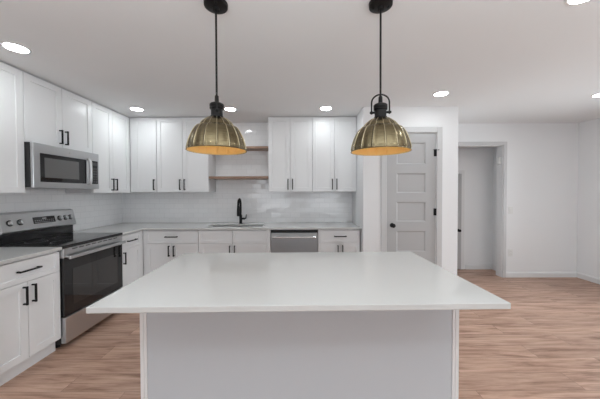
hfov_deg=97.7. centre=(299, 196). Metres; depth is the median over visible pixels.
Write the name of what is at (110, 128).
upper cabinet
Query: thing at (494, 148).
wall
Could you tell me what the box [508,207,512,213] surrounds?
light switch
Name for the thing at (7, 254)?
countertop
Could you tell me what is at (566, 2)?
recessed light
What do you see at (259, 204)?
tile backsplash
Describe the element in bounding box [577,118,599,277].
wall
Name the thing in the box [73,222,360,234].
countertop
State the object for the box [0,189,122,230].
tile backsplash
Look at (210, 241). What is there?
base cabinet
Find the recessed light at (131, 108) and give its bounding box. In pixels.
[129,107,143,110]
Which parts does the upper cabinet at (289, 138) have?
door, door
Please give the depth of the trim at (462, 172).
4.65 m
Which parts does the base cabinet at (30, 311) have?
door, handle, handle, drawer, handle, door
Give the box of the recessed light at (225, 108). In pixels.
[224,107,236,110]
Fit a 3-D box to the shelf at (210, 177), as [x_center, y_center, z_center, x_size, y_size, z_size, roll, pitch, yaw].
[-0.887,-0.283,3.937,0.858,0.032,0.319,0,1,0]
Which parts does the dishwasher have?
handle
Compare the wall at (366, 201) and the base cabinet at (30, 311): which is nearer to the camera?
the base cabinet at (30, 311)
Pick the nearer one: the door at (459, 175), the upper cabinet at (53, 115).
the upper cabinet at (53, 115)
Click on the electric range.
(91, 270)
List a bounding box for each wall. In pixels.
[352,106,457,274]
[458,123,578,271]
[458,147,492,268]
[492,147,496,265]
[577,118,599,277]
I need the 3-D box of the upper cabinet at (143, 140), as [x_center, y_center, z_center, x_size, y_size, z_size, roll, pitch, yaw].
[-2.252,-0.609,3.913,0.376,1.083,0.369,0,1,0]
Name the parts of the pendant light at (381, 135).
rod, lamp shade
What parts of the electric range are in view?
knob, knob, panel, oven door, storage drawer, handle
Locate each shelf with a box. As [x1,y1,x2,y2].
[209,176,267,179]
[246,146,267,150]
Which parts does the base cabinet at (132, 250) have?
drawer, door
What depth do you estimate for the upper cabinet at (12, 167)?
2.23 m
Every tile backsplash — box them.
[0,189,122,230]
[122,123,351,222]
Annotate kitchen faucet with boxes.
[237,198,246,223]
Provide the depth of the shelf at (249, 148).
3.86 m
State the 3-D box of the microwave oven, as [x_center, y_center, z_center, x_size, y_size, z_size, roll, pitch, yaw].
[-2.546,-0.287,2.709,0.450,0.412,0.762,0,1,0]
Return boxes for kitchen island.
[140,310,458,398]
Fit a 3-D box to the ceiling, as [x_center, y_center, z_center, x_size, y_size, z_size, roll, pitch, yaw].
[0.833,-1.168,1.420,7.495,0.100,10.320,0,1,0]
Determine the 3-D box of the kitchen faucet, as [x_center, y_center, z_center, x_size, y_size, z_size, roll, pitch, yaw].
[-0.863,0.212,3.887,0.121,0.386,0.199,0,1,0]
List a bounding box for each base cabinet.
[0,251,60,385]
[122,230,143,286]
[143,230,198,274]
[198,230,270,252]
[318,229,359,251]
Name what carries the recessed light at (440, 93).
in the ceiling
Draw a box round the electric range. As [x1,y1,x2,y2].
[0,209,125,347]
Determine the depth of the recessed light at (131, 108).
3.40 m
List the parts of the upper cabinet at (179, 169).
door, moulding, door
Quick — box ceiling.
[0,0,599,123]
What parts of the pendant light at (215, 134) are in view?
lamp shade, rod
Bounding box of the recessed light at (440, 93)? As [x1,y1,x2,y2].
[433,91,449,96]
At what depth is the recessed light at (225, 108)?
3.43 m
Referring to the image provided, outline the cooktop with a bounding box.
[0,232,122,248]
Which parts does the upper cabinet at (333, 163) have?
door, door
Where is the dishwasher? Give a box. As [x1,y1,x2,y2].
[271,230,317,252]
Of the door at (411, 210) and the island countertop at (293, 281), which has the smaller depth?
the island countertop at (293, 281)
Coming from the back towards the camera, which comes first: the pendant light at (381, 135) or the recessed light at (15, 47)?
the recessed light at (15, 47)
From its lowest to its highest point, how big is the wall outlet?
0.116 m
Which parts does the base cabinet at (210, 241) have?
drawer, door, drawer, door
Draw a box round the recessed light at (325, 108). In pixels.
[319,106,331,110]
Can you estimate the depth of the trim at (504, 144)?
4.20 m
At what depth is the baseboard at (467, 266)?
4.67 m
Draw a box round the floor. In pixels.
[0,269,599,398]
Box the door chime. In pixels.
[496,157,500,163]
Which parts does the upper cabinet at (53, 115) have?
door, moulding, handle, handle, door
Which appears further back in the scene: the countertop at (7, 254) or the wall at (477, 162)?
the wall at (477, 162)
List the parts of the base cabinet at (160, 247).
door, drawer, door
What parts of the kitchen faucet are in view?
spout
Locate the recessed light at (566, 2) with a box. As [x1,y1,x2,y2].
[564,0,589,5]
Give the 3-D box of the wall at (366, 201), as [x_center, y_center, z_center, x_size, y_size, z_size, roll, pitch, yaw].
[1.423,0.075,3.852,1.215,2.475,0.960,0,1,0]
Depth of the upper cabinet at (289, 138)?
3.77 m
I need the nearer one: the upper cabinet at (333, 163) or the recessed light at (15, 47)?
the recessed light at (15, 47)
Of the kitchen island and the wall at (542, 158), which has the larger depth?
the wall at (542, 158)
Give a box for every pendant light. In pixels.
[185,0,246,154]
[351,0,411,155]
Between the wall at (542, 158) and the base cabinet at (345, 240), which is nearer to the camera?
the base cabinet at (345, 240)
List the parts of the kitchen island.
panel, panel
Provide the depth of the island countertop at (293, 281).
1.31 m
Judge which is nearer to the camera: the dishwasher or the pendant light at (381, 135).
the pendant light at (381, 135)
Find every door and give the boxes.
[387,133,439,263]
[457,174,461,268]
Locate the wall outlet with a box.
[508,249,512,255]
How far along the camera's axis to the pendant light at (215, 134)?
1.46 m
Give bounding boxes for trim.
[381,127,442,266]
[458,142,506,277]
[458,170,464,268]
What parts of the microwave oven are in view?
handle, control panel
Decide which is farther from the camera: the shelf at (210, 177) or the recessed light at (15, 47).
the shelf at (210, 177)
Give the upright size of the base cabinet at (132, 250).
0.887 m
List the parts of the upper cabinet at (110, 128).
door, door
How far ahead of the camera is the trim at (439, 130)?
3.35 m
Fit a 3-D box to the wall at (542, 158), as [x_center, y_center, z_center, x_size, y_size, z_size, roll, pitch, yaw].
[3.308,0.061,4.272,2.555,2.475,0.120,0,1,0]
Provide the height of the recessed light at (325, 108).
0.006 m
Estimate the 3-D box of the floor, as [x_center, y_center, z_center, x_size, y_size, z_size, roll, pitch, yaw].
[0.842,1.407,1.465,7.495,0.100,10.320,0,1,0]
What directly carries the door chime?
attached to the wall at (542, 158)
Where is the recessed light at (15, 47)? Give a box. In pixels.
[0,41,31,53]
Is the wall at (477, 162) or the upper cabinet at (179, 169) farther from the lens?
the wall at (477, 162)
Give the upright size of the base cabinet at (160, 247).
0.887 m
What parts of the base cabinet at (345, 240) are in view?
door, drawer, door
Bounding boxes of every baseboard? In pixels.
[465,264,491,268]
[506,272,576,277]
[577,272,599,283]
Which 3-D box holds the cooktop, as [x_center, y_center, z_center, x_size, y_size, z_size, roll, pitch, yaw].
[-2.361,0.437,2.674,0.590,0.028,0.762,0,1,0]
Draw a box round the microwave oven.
[24,142,98,188]
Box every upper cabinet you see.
[0,61,24,192]
[20,70,91,152]
[65,100,142,192]
[130,117,156,191]
[156,117,215,191]
[268,117,311,191]
[312,117,355,191]
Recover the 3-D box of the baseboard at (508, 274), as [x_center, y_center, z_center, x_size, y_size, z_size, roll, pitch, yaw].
[3.894,1.255,4.225,1.151,0.085,0.016,0,1,0]
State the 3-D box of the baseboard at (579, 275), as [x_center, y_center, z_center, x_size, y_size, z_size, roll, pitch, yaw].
[4.462,1.322,0.319,0.016,0.085,7.792,0,1,0]
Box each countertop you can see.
[0,247,61,264]
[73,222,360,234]
[86,252,510,313]

